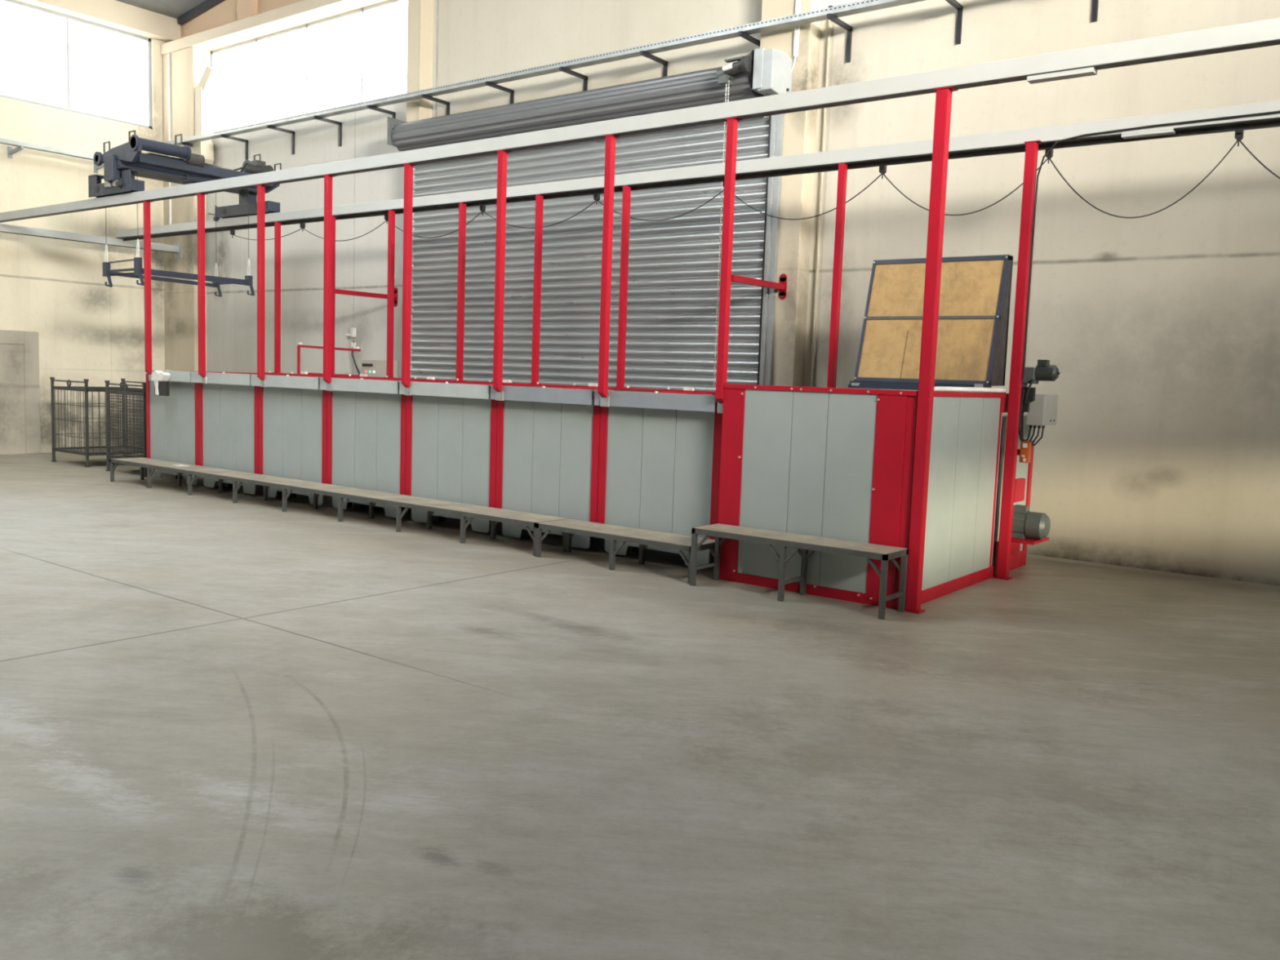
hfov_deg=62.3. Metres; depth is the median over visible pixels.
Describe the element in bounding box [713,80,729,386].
chain
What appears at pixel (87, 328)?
wall
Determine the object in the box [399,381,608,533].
tank
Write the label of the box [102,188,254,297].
frame
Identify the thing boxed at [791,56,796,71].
cable
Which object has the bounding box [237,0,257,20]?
trim
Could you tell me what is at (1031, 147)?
column
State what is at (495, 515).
bench
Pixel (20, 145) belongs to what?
tray
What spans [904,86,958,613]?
column
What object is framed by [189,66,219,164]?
downpipe
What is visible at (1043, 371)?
motor
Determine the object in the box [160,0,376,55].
ceiling beam
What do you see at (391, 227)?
post
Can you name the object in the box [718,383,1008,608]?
enclosure
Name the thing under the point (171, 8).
ceiling
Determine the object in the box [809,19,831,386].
pipe
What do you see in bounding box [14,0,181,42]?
trim
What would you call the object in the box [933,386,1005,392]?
hose
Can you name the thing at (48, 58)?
window
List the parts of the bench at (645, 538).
leg, leg, leg, frame, leg, leg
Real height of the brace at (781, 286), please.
0.280 m
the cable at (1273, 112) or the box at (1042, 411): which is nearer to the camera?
the cable at (1273, 112)
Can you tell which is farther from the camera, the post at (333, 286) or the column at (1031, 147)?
the post at (333, 286)
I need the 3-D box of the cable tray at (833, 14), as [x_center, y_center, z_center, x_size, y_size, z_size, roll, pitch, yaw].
[-0.342,-4.819,12.662,19.600,0.420,0.490,6,7,37]
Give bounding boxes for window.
[0,0,151,128]
[210,0,408,132]
[828,0,864,7]
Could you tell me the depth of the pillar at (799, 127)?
11.32 m
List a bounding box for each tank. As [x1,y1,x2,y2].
[146,369,312,485]
[191,371,373,495]
[250,374,446,506]
[320,377,522,517]
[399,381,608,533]
[490,385,713,549]
[594,390,722,565]
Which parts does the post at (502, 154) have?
bracket plate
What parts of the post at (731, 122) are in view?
bracket plate, plate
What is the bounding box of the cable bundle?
[1018,378,1044,445]
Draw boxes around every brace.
[335,287,397,306]
[731,273,786,299]
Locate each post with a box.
[142,200,152,380]
[196,192,207,383]
[255,184,267,386]
[272,221,281,373]
[322,174,335,391]
[331,216,336,375]
[385,209,395,377]
[401,163,416,395]
[455,202,466,381]
[493,149,511,400]
[528,194,543,384]
[597,134,619,406]
[613,185,631,387]
[715,116,742,413]
[826,163,847,387]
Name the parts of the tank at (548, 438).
panel, panel, panel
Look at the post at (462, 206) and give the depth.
12.87 m
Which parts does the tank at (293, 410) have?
panel, panel, panel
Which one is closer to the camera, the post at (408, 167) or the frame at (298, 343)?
the post at (408, 167)
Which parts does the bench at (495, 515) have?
leg, leg, leg, leg, leg, leg, leg, leg, leg, leg, frame, leg, leg, leg, leg, leg, leg, leg, leg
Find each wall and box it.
[0,38,166,453]
[181,0,1279,586]
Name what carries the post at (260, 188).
attached to the tank at (293, 410)
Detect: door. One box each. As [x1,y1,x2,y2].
[0,329,40,454]
[386,66,784,391]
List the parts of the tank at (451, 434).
panel, panel, panel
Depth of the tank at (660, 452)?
9.05 m
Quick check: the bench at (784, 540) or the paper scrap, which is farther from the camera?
the paper scrap
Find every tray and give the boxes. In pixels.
[0,137,93,160]
[0,137,103,173]
[154,381,169,395]
[164,0,1098,159]
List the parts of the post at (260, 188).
bracket plate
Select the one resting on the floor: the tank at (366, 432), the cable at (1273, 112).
the tank at (366, 432)
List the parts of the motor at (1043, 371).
motor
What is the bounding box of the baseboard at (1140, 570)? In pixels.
[1026,554,1279,589]
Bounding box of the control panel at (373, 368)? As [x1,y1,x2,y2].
[360,359,397,377]
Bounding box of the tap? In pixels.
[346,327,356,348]
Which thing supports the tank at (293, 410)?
on the floor
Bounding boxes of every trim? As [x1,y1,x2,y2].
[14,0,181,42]
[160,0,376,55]
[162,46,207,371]
[177,0,225,25]
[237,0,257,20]
[406,0,433,121]
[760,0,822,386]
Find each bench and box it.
[110,457,568,555]
[535,519,715,583]
[689,523,908,619]
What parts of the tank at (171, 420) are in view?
panel, panel, panel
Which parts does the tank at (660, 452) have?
panel, panel, panel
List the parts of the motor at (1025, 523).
motor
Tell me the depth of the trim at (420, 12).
14.75 m
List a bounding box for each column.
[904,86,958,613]
[993,140,1041,580]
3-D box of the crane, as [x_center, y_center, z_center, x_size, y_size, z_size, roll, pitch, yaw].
[-6.372,-4.213,14.762,1.762,0.866,2.160,6,7,37]
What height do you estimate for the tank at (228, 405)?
1.515 m
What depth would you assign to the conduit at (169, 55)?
18.56 m
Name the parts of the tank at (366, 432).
panel, panel, panel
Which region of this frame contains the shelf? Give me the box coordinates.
[998,537,1048,545]
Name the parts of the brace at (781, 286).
wall plate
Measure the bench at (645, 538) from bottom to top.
0.300 m
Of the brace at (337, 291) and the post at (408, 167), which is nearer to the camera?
the post at (408, 167)
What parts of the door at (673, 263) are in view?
plate, guide rail, guide rail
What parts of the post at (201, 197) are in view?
bracket plate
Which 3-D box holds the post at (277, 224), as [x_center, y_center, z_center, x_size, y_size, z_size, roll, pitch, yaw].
[-5.194,-2.608,15.172,0.100,2.140,0.100,6,7,37]
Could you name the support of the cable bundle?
attached to the box at (1042, 411)
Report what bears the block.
attached to the pump
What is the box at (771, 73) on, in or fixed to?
attached to the door at (673, 263)
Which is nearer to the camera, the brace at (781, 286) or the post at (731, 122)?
the post at (731, 122)
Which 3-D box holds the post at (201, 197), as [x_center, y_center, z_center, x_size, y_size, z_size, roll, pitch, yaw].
[-5.350,-2.329,12.944,0.100,2.295,0.095,6,7,37]
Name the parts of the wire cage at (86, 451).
corner post, wire panel, wire panel, corner post, ring frame, ring frame, wire panel, corner post, wire panel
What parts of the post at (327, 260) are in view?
bracket plate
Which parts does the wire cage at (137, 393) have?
corner post, wire panel, ring frame, wire panel, ring frame, corner post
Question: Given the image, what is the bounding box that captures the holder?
[151,370,170,395]
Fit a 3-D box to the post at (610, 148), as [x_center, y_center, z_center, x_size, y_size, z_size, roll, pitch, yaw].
[-0.282,-1.780,9.107,0.100,2.295,0.095,6,7,37]
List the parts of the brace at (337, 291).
wall plate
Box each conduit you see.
[168,53,171,224]
[793,0,800,57]
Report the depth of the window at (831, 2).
11.22 m
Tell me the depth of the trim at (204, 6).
18.17 m
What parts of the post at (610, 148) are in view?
bracket plate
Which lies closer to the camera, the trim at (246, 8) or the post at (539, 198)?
the post at (539, 198)
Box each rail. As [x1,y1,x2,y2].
[0,17,1279,222]
[115,100,1279,240]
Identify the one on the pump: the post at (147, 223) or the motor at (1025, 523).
the motor at (1025, 523)
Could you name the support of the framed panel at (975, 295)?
on the enclosure
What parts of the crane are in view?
plate, hoist motor, travel motor, plate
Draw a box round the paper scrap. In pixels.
[172,464,190,466]
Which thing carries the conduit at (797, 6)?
attached to the wall at (1161, 330)
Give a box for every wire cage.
[49,377,146,467]
[104,380,146,477]
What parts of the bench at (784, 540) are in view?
leg, leg, leg, frame, leg, leg, leg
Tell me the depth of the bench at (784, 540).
7.76 m
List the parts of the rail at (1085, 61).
splice plate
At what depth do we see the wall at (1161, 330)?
9.95 m
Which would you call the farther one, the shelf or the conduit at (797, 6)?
the conduit at (797, 6)
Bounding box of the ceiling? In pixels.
[115,0,205,18]
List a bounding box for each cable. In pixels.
[230,129,1279,241]
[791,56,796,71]
[1022,110,1279,378]
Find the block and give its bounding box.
[1017,441,1031,462]
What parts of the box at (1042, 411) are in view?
door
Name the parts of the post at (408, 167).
bracket plate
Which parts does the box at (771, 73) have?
plate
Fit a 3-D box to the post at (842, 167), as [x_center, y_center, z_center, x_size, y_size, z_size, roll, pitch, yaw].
[1.832,-1.847,9.854,0.100,2.140,0.100,6,7,37]
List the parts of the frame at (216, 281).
corner plate, corner plate, corner plate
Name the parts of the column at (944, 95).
plate, plate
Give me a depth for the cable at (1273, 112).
8.54 m
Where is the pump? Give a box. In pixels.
[991,413,1048,576]
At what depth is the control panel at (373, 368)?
15.29 m
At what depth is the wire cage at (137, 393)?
14.85 m
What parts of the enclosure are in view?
panel, panel, panel, panel, panel, panel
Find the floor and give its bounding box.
[0,452,1279,959]
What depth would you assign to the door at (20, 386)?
17.27 m
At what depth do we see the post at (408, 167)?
10.63 m
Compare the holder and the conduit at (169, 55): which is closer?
the holder
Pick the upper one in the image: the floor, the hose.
the hose
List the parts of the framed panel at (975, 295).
plate, plate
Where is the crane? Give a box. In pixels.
[88,129,281,221]
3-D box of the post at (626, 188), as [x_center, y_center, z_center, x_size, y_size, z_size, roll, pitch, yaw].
[-0.177,-2.064,11.375,0.100,2.140,0.100,6,7,37]
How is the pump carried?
on the floor
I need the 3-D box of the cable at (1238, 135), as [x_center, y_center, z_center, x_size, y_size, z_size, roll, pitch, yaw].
[-0.233,-2.814,11.472,14.900,0.599,0.050,6,7,37]
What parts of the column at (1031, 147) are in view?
plate, plate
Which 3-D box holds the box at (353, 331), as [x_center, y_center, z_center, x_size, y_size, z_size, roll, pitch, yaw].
[-4.327,-1.768,16.175,0.535,1.104,0.075,7,8,43]
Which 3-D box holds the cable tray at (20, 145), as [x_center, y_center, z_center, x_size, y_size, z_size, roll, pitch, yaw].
[-11.145,-5.089,15.033,0.465,0.210,8.900,6,7,37]
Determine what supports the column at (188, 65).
attached to the wall at (1161, 330)
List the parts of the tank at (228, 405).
panel, panel, panel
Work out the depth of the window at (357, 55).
16.66 m
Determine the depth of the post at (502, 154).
9.84 m
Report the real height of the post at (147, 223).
2.295 m
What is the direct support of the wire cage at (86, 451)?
on the floor
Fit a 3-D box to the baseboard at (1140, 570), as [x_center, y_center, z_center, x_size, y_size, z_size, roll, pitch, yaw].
[7.448,1.133,7.425,14.100,0.030,0.015,6,7,37]
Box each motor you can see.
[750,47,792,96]
[1011,504,1050,539]
[1021,359,1060,412]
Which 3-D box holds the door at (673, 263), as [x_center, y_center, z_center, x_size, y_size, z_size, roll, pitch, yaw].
[-1.044,-2.222,13.104,6.000,5.020,0.450,6,7,37]
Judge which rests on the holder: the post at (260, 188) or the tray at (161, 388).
the tray at (161, 388)
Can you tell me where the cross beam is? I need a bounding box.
[0,223,182,257]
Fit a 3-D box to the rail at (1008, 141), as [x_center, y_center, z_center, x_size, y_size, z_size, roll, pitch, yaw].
[-0.332,-3.198,11.452,21.250,0.160,0.128,6,7,37]
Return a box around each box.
[346,327,359,374]
[1026,394,1057,426]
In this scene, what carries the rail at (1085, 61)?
on the column at (944, 95)
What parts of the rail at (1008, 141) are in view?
splice plate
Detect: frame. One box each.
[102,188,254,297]
[297,342,360,376]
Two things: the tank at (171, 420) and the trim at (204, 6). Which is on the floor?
the tank at (171, 420)
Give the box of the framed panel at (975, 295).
[848,254,1013,393]

